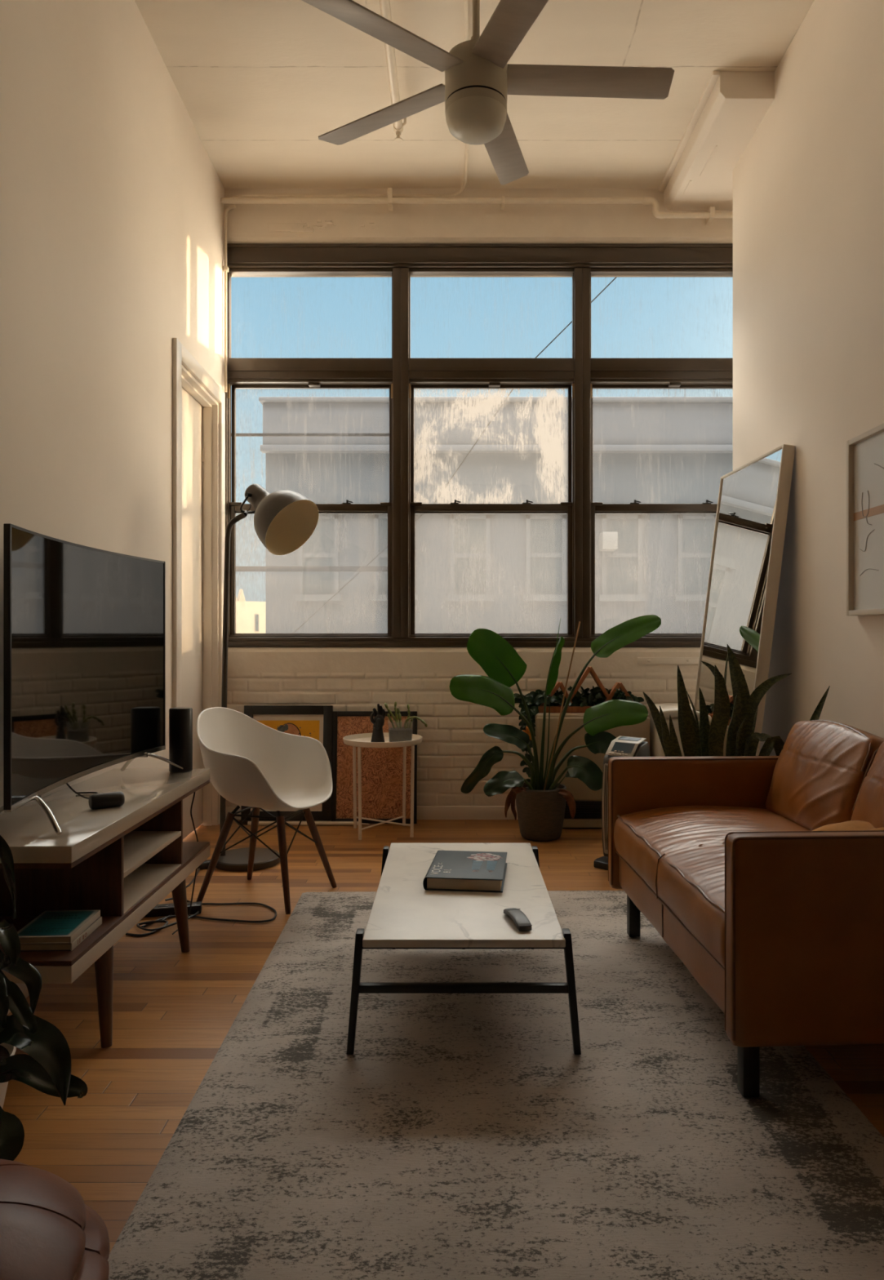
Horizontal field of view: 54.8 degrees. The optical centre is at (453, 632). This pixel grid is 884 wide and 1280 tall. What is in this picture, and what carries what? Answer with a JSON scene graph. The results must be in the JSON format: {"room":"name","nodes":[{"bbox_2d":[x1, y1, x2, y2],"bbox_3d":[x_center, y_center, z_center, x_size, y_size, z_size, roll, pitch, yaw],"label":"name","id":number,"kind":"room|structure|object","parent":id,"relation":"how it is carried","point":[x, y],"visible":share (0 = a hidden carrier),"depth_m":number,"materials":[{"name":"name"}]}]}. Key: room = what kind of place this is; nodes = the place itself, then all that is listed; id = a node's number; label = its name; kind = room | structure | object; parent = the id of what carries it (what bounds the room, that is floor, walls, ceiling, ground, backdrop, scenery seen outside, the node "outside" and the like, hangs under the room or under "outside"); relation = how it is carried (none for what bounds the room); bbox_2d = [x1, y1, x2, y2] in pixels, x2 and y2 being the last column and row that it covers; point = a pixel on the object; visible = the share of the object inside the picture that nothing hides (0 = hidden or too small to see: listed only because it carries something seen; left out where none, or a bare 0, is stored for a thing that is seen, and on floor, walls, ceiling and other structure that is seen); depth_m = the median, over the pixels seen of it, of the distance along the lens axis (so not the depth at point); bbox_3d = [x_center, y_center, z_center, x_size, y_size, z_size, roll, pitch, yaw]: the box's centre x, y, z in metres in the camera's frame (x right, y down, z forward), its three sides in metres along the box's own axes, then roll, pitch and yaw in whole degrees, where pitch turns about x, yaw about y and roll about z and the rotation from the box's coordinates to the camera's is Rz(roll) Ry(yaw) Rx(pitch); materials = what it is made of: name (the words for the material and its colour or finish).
{"room":"living room","nodes":[
{"label":"living room","id":0,"kind":"room"},
{"bbox_2d":[0,0,224,814],"bbox_3d":[-1.414,-0.790,0.125,0.220,3.880,10.257,0,0,-1],"label":"wall","id":1,"kind":"structure","parent":0,"point":[112,211],"depth_m":3.28,"materials":[{"name":"paint"}]},
{"bbox_2d":[7,983,28,1014],"bbox_3d":[-1.285,1.100,-0.393,0.016,0.100,9.217,0,0,-1],"label":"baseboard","id":2,"kind":"structure","parent":1,"relation":"attached to","point":[23,987],"depth_m":2.66,"materials":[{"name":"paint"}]},
{"bbox_2d":[182,386,204,839],"bbox_3d":[-1.504,-0.105,4.700,0.056,2.486,0.756,0,0,0],"label":"door","id":3,"kind":"structure","parent":1,"relation":"in","point":[193,451],"depth_m":4.86,"materials":[{"name":"paint"}]},
{"bbox_2d":[172,337,225,825],"bbox_3d":[-1.453,-0.152,4.699,0.152,2.605,0.970,0,0,-1],"label":"trim","id":4,"kind":"structure","parent":1,"relation":"attached to","point":[188,373],"depth_m":5.07,"materials":[{"name":"paint"}]},
{"bbox_2d":[2,819,883,1253],"bbox_3d":[0.200,1.200,0.300,4.200,0.100,10.600,0,0,0],"label":"floor","id":5,"kind":"structure","parent":0,"point":[174,1010],"depth_m":2.61,"materials":[{"name":"brown wood"}]},
{"bbox_2d":[0,835,87,1160],"bbox_3d":[-1.015,0.796,1.796,0.527,0.704,0.599,0,0,0],"label":"potted plant","id":6,"kind":"object","parent":5,"relation":"on","point":[46,1068],"visible":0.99,"depth_m":1.73,"materials":[{"name":"green plant"}]},
{"bbox_2d":[0,1159,109,1279],"bbox_3d":[-0.837,1.011,1.275,0.611,0.275,0.606,0,0,0],"label":"pouf","id":7,"kind":"object","parent":5,"relation":"on","point":[48,1231],"visible":1,"depth_m":1.33,"materials":[{"name":"brown leather"}]},
{"bbox_2d":[0,768,209,1048],"bbox_3d":[-1.137,0.842,2.723,0.377,0.620,1.208,0,0,0],"label":"tv console","id":8,"kind":"object","parent":5,"relation":"on","point":[121,862],"visible":0.93,"depth_m":2.45,"materials":[{"name":"beige paint"}]},
{"bbox_2d":[20,916,102,951],"bbox_3d":[-1.056,0.807,2.285,0.153,0.020,0.205,0,0,-2],"label":"paperback book","id":9,"kind":"object","parent":8,"relation":"on","point":[32,947],"visible":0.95,"depth_m":2.19,"materials":[{"name":"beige paper"}]},
{"bbox_2d":[17,910,100,944],"bbox_3d":[-1.061,0.788,2.285,0.152,0.018,0.210,0,0,-3],"label":"paperback book","id":10,"kind":"object","parent":9,"relation":"on","point":[53,926],"visible":0.94,"depth_m":2.26,"materials":[{"name":"paper"}]},
{"bbox_2d":[0,523,182,835],"bbox_3d":[-1.141,0.131,2.701,0.256,0.804,1.148,0,0,0],"label":"television","id":11,"kind":"object","parent":8,"relation":"on","point":[84,627],"visible":0.96,"depth_m":2.62,"materials":[{"name":"black plastic"}]},
{"bbox_2d":[1,845,209,983],"bbox_3d":[-1.137,0.852,2.723,0.377,0.044,1.208,0,0,0],"label":"shelf","id":12,"kind":"object","parent":8,"relation":"attached to","point":[148,885],"depth_m":2.45,"materials":[{"name":"wood"}]},
{"bbox_2d":[88,791,124,808],"bbox_3d":[-1.050,0.509,2.585,0.096,0.045,0.045,0,0,-38],"label":"box","id":13,"kind":"object","parent":8,"relation":"on","point":[105,800],"visible":1,"depth_m":2.57,"materials":[{"name":"plastic"}]},
{"bbox_2d":[124,831,181,877],"bbox_3d":[-1.129,0.705,2.730,0.351,0.016,0.520,0,0,0],"label":"shelf","id":14,"kind":"object","parent":8,"relation":"attached to","point":[140,846],"depth_m":2.80,"materials":[{"name":"wood"}]},
{"bbox_2d":[168,706,192,773],"bbox_3d":[-1.042,0.411,3.262,0.086,0.242,0.086,0,0,0],"label":"smart speaker","id":15,"kind":"object","parent":8,"relation":"on","point":[180,718],"visible":1,"depth_m":3.23},
{"bbox_2d":[172,791,198,934],"bbox_3d":[-1.042,0.846,3.290,0.035,0.593,0.144,0,0,26],"label":"cord","id":16,"kind":"object","parent":8,"relation":"hanging from","point":[174,932],"visible":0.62,"depth_m":3.34,"materials":[{"name":"black rubber"}]},
{"bbox_2d":[125,897,199,936],"bbox_3d":[-1.138,1.141,3.434,0.208,0.018,0.434,0,0,0],"label":"cable tangle","id":17,"kind":"object","parent":5,"relation":"on","point":[165,926],"visible":0.77,"depth_m":3.30,"materials":[{"name":"black rubber"}]},
{"bbox_2d":[143,901,202,917],"bbox_3d":[-1.186,1.131,3.474,0.310,0.038,0.060,0,0,-12],"label":"power strip","id":18,"kind":"object","parent":5,"relation":"on","point":[161,909],"visible":0.44,"depth_m":3.46,"materials":[{"name":"black plastic"}]},
{"bbox_2d":[186,859,210,888],"bbox_3d":[-1.222,1.132,3.999,0.126,0.034,0.424,0,0,13],"label":"lamp cord","id":19,"kind":"object","parent":5,"relation":"on","point":[205,864],"visible":0.43,"depth_m":4.12,"materials":[{"name":"black rubber"}]},
{"bbox_2d":[197,859,210,869],"bbox_3d":[-1.208,1.132,4.154,0.085,0.034,0.050,0,0,-35],"label":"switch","id":20,"kind":"object","parent":19,"relation":"attached to","point":[205,864],"depth_m":4.13,"materials":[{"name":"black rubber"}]},
{"bbox_2d":[141,902,276,927],"bbox_3d":[-0.975,1.144,3.472,0.512,0.008,0.262,0,0,-7],"label":"lead","id":21,"kind":"object","parent":5,"relation":"on","point":[171,915],"visible":0.8,"depth_m":3.42,"materials":[{"name":"black rubber"}]},
{"bbox_2d":[195,706,336,914],"bbox_3d":[-0.824,0.745,3.725,0.534,0.817,0.645,0,0,17],"label":"armchair","id":22,"kind":"object","parent":5,"relation":"on","point":[251,763],"visible":0.98,"depth_m":3.81,"materials":[{"name":"white plastic"}]},
{"bbox_2d":[215,484,319,871],"bbox_3d":[-0.930,0.208,4.199,0.556,1.884,0.329,0,0,29],"label":"floor lamp","id":23,"kind":"object","parent":5,"relation":"on","point":[284,520],"visible":0.97,"depth_m":4.23,"materials":[{"name":"black metal"}]},
{"bbox_2d":[239,820,330,825],"bbox_3d":[-1.012,1.139,5.145,0.535,0.022,0.120,0,0,0],"label":"baseboard","id":24,"kind":"structure","parent":5,"relation":"on","point":[245,823],"depth_m":5.10,"materials":[{"name":"white wood"}]},
{"bbox_2d":[240,705,333,820],"bbox_3d":[-1.003,0.788,5.157,0.538,0.684,0.104,0,0,0],"label":"framed print","id":25,"kind":"object","parent":24,"relation":"on","point":[315,722],"visible":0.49,"depth_m":5.18},
{"bbox_2d":[257,720,319,741],"bbox_3d":[-1.003,0.788,5.156,0.380,0.503,0.060,0,0,0],"label":"print","id":26,"kind":"object","parent":25,"relation":"attached to","point":[311,729],"depth_m":5.18},
{"bbox_2d":[247,821,368,825],"bbox_3d":[-0.860,1.136,5.068,0.720,0.024,0.024,0,0,0],"label":"conduit pipe","id":27,"kind":"object","parent":5,"relation":"on","point":[249,823],"visible":0.66,"depth_m":5.06,"materials":[{"name":"metal"}]},
{"bbox_2d":[330,711,417,823],"bbox_3d":[-0.478,0.817,5.166,0.515,0.670,0.096,0,0,0],"label":"framed print","id":28,"kind":"object","parent":5,"relation":"on","point":[382,768],"visible":0.58,"depth_m":5.16},
{"bbox_2d":[342,732,422,839],"bbox_3d":[-0.405,0.877,4.900,0.455,0.547,0.455,0,0,0],"label":"side table","id":29,"kind":"object","parent":5,"relation":"on","point":[363,740],"visible":0.86,"depth_m":4.78,"materials":[{"name":"white metal"}]},
{"bbox_2d":[369,703,385,742],"bbox_3d":[-0.425,0.516,4.800,0.085,0.227,0.062,0,0,0],"label":"sculpture","id":30,"kind":"object","parent":29,"relation":"on","point":[378,721],"visible":0.98,"depth_m":4.79,"materials":[{"name":"black plastic"}]},
{"bbox_2d":[342,732,422,747],"bbox_3d":[-0.405,0.620,4.900,0.455,0.032,0.455,0,0,0],"label":"tray","id":31,"kind":"object","parent":29,"relation":"on","point":[363,740],"depth_m":4.77,"materials":[{"name":"white metal"}]},
{"bbox_2d":[384,701,427,742],"bbox_3d":[-0.273,0.511,4.826,0.216,0.234,0.150,0,0,34],"label":"potted cactus","id":32,"kind":"object","parent":29,"relation":"on","point":[397,734],"visible":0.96,"depth_m":4.82,"materials":[{"name":"green plant"}]},
{"bbox_2d":[107,890,883,1279],"bbox_3d":[0.165,1.144,2.275,1.620,0.011,3.000,0,0,-1],"label":"area rug","id":33,"kind":"object","parent":5,"relation":"on","point":[461,1136],"visible":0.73,"depth_m":1.94,"materials":[{"name":"grey carpet"}]},
{"bbox_2d":[346,843,581,1054],"bbox_3d":[0.028,0.972,2.795,0.632,0.330,1.046,0,0,0],"label":"coffee table","id":34,"kind":"object","parent":33,"relation":"on","point":[404,914],"visible":0.95,"depth_m":2.41,"materials":[{"name":"white stone"}]},
{"bbox_2d":[422,850,506,893],"bbox_3d":[0.047,0.798,2.860,0.253,0.043,0.335,0,0,6],"label":"book","id":35,"kind":"object","parent":34,"relation":"on","point":[449,870],"visible":1,"depth_m":2.76,"materials":[{"name":"paper"}]},
{"bbox_2d":[503,907,532,931],"bbox_3d":[0.180,0.803,2.405,0.041,0.026,0.153,0,0,-13],"label":"remote control","id":36,"kind":"object","parent":34,"relation":"on","point":[518,917],"visible":1,"depth_m":2.37,"materials":[{"name":"plastic"}]},
{"bbox_2d":[608,720,883,1097],"bbox_3d":[1.059,0.724,2.669,0.866,0.826,1.300,0,0,-3],"label":"leather sofa","id":37,"kind":"object","parent":33,"relation":"on","point":[780,921],"visible":0.97,"depth_m":2.15,"materials":[{"name":"brown leather"}]},
{"bbox_2d":[613,805,810,968],"bbox_3d":[0.983,0.740,2.666,0.712,0.196,1.170,0,0,-3],"label":"seat cushion","id":38,"kind":"object","parent":37,"relation":"on","point":[677,853],"depth_m":2.73,"materials":[{"name":"brown leather"}]},
{"bbox_2d":[765,720,883,831],"bbox_3d":[1.323,0.518,2.967,0.311,0.408,0.575,0,0,-3],"label":"cushion","id":39,"kind":"object","parent":37,"relation":"on","point":[816,779],"depth_m":2.85,"materials":[{"name":"brown leather"}]},
{"bbox_2d":[812,820,883,831],"bbox_3d":[1.179,0.605,2.376,0.423,0.138,0.584,0,0,-3],"label":"throw blanket","id":40,"kind":"object","parent":37,"relation":"on","point":[850,825],"visible":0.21,"depth_m":2.48,"materials":[{"name":"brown fabric"}]},
{"bbox_2d":[850,742,883,828],"bbox_3d":[1.353,0.523,2.382,0.304,0.407,0.575,0,0,-3],"label":"cushion","id":41,"kind":"object","parent":37,"relation":"on","point":[867,803],"depth_m":2.55,"materials":[{"name":"brown leather"}]},
{"bbox_2d":[449,614,661,841],"bbox_3d":[0.570,0.526,4.667,1.179,1.244,0.510,0,0,0],"label":"potted plant","id":42,"kind":"object","parent":5,"relation":"on","point":[540,805],"visible":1,"depth_m":4.65,"materials":[{"name":"green plant"}]},
{"bbox_2d":[531,712,650,828],"bbox_3d":[0.814,0.813,5.090,0.672,0.674,0.270,0,0,0],"label":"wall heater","id":43,"kind":"object","parent":5,"relation":"on","point":[588,815],"visible":0.15,"depth_m":4.96,"materials":[{"name":"beige metal"}]},
{"bbox_2d":[513,666,644,782],"bbox_3d":[0.742,0.581,5.076,0.774,0.754,0.224,0,0,-6],"label":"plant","id":44,"kind":"object","parent":43,"relation":"on","point":[535,700],"visible":0.74,"depth_m":5.04,"materials":[{"name":"green plant"}]},
{"bbox_2d":[564,800,601,818],"bbox_3d":[0.815,1.036,4.973,0.630,0.101,0.023,0,0,0],"label":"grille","id":45,"kind":"object","parent":43,"relation":"attached to","point":[584,809],"depth_m":4.96,"materials":[{"name":"black metal"}]},
{"bbox_2d":[593,735,649,870],"bbox_3d":[0.849,0.834,4.177,0.260,0.631,0.240,0,0,42],"label":"heater","id":46,"kind":"object","parent":5,"relation":"on","point":[621,746],"visible":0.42,"depth_m":4.15,"materials":[{"name":"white plastic"}]},
{"bbox_2d":[602,763,608,853],"bbox_3d":[0.787,0.860,4.109,0.150,0.440,0.027,0,0,42],"label":"grille","id":47,"kind":"object","parent":46,"relation":"attached to","point":[605,772],"depth_m":4.15,"materials":[{"name":"metal"}]},
{"bbox_2d":[645,702,693,756],"bbox_3d":[1.335,0.789,4.996,0.335,0.718,0.408,0,0,0],"label":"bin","id":48,"kind":"object","parent":5,"relation":"on","point":[672,708],"visible":0.17,"depth_m":4.86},
{"bbox_2d":[642,644,830,756],"bbox_3d":[1.170,0.599,3.558,0.725,1.098,0.320,0,0,18],"label":"snake plant","id":49,"kind":"object","parent":5,"relation":"on","point":[707,740],"visible":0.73,"depth_m":3.55,"materials":[{"name":"green plant"}]},
{"bbox_2d":[693,444,795,755],"bbox_3d":[1.395,0.148,4.285,0.295,2.004,0.824,0,0,-2],"label":"leaning mirror","id":50,"kind":"object","parent":5,"relation":"on","point":[752,513],"visible":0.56,"depth_m":4.16,"materials":[{"name":"clear glass"}]},
{"bbox_2d":[134,0,813,188],"bbox_3d":[0.200,-2.830,0.300,4.200,0.200,10.600,0,0,0],"label":"ceiling","id":51,"kind":"structure","parent":0,"point":[259,82],"depth_m":4.25,"materials":[{"name":"white paint"}]},
{"bbox_2d":[231,0,468,197],"bbox_3d":[-0.652,-2.673,4.076,1.476,0.111,2.293,0,0,0],"label":"conduit","id":52,"kind":"object","parent":51,"relation":"attached to","point":[465,2],"visible":0.82,"depth_m":5.20,"materials":[{"name":"metal"}]},
{"bbox_2d":[379,0,406,142],"bbox_3d":[-0.277,-2.640,-0.277,0.067,0.180,9.447,0,0,0],"label":"pipe","id":53,"kind":"object","parent":51,"relation":"attached to","point":[385,9],"visible":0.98,"depth_m":3.96,"materials":[{"name":"metal"}]},
{"bbox_2d":[302,0,674,184],"bbox_3d":[0.117,-2.196,2.870,1.243,1.069,1.287,0,0,0],"label":"ceiling fan","id":54,"kind":"object","parent":51,"relation":"hanging from","point":[478,79],"visible":1,"depth_m":2.82,"materials":[{"name":"grey metal"}]},
{"bbox_2d":[224,188,733,806],"bbox_3d":[0.225,-0.790,5.397,3.950,3.880,0.325,0,0,0],"label":"wall","id":55,"kind":"structure","parent":0,"point":[454,742],"depth_m":5.25,"materials":[{"name":"brick"}]},
{"bbox_2d":[222,204,235,391],"bbox_3d":[-1.368,-2.037,5.218,0.085,1.133,0.039,0,0,10],"label":"conduit","id":56,"kind":"object","parent":55,"relation":"attached to","point":[225,268],"visible":0.99,"depth_m":5.21,"materials":[{"name":"metal"}]},
{"bbox_2d":[231,433,389,436],"bbox_3d":[-0.870,-0.830,5.476,1.170,0.960,0.072,0,0,0],"label":"guard","id":57,"kind":"object","parent":55,"relation":"attached to","point":[237,434],"visible":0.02,"depth_m":5.49,"materials":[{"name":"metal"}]},
{"bbox_2d":[224,267,400,638],"bbox_3d":[-0.886,-1.105,5.321,1.123,2.310,0.114,0,0,0],"label":"window","id":58,"kind":"structure","parent":55,"relation":"in","point":[344,580],"depth_m":5.34,"materials":[{"name":"glass"}]},
{"bbox_2d":[225,805,518,819],"bbox_3d":[0.290,1.109,5.239,3.380,0.082,0.022,0,0,0],"label":"baseboard","id":59,"kind":"structure","parent":55,"relation":"attached to","point":[424,812],"depth_m":5.23,"materials":[{"name":"paint"}]},
{"bbox_2d":[227,636,702,647],"bbox_3d":[0.235,0.062,5.353,3.370,0.062,0.194,0,0,0],"label":"window sill","id":60,"kind":"structure","parent":55,"relation":"attached to","point":[233,642],"depth_m":5.26,"materials":[{"name":"wood"}]},
{"bbox_2d":[221,187,733,225],"bbox_3d":[0.292,-2.595,5.199,3.395,0.181,0.101,0,0,0],"label":"pipe","id":61,"kind":"object","parent":55,"relation":"attached to","point":[710,215],"visible":1,"depth_m":5.16,"materials":[{"name":"metal"}]},
{"bbox_2d":[226,243,733,269],"bbox_3d":[0.235,-2.326,5.327,3.370,0.137,0.146,0,0,0],"label":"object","id":62,"kind":"structure","parent":55,"relation":"attached to","point":[574,255],"depth_m":5.26,"materials":[{"name":"wood"}]},
{"bbox_2d":[400,267,582,638],"bbox_3d":[0.236,-1.105,5.321,1.123,2.310,0.114,0,0,0],"label":"window","id":63,"kind":"structure","parent":55,"relation":"in","point":[506,570],"depth_m":5.34,"materials":[{"name":"glass"}]},
{"bbox_2d":[582,267,733,637],"bbox_3d":[1.359,-1.105,5.321,1.123,2.310,0.114,0,0,0],"label":"window","id":64,"kind":"structure","parent":55,"relation":"in","point":[639,559],"depth_m":5.34,"materials":[{"name":"glass"}]},
{"bbox_2d":[637,657,699,664],"bbox_3d":[1.365,0.176,5.234,0.470,0.043,0.023,0,0,0],"label":"trim","id":65,"kind":"structure","parent":55,"relation":"attached to","point":[641,660],"depth_m":5.23,"materials":[{"name":"paint"}]},
{"bbox_2d":[733,0,883,755],"bbox_3d":[1.726,-0.790,-0.100,0.548,3.880,9.800,0,0,0],"label":"wall","id":66,"kind":"structure","parent":0,"point":[808,184],"depth_m":3.65,"materials":[{"name":"paint"}]},
{"bbox_2d":[658,71,774,210],"bbox_3d":[1.606,-2.666,4.710,0.688,0.149,1.120,0,0,0],"label":"beam","id":67,"kind":"structure","parent":66,"relation":"attached to","point":[731,106],"depth_m":4.54,"materials":[{"name":"paint"}]},
{"bbox_2d":[846,422,883,615],"bbox_3d":[1.530,-0.399,2.955,0.035,0.672,0.660,0,0,0],"label":"wall picture","id":68,"kind":"object","parent":66,"relation":"attached to","point":[864,451],"visible":1,"depth_m":3.17,"materials":[{"name":"paper"}]},
{"label":"outside","id":69,"kind":"structure","parent":0,"visible":0},
{"bbox_2d":[258,396,733,503],"bbox_3d":[3.250,2.900,21.275,13.700,14.500,11.450,0,0,0],"label":"brick building","id":70,"kind":"structure","parent":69,"point":[626,475],"depth_m":15.85,"materials":[{"name":"grey brick"}]},
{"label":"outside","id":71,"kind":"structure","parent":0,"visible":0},
{"bbox_2d":[435,277,616,502],"bbox_3d":[-0.367,-2.550,12.866,12.030,11.011,0.819,0,0,17],"label":"utility wire","id":72,"kind":"object","parent":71,"point":[615,277],"visible":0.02,"depth_m":11.99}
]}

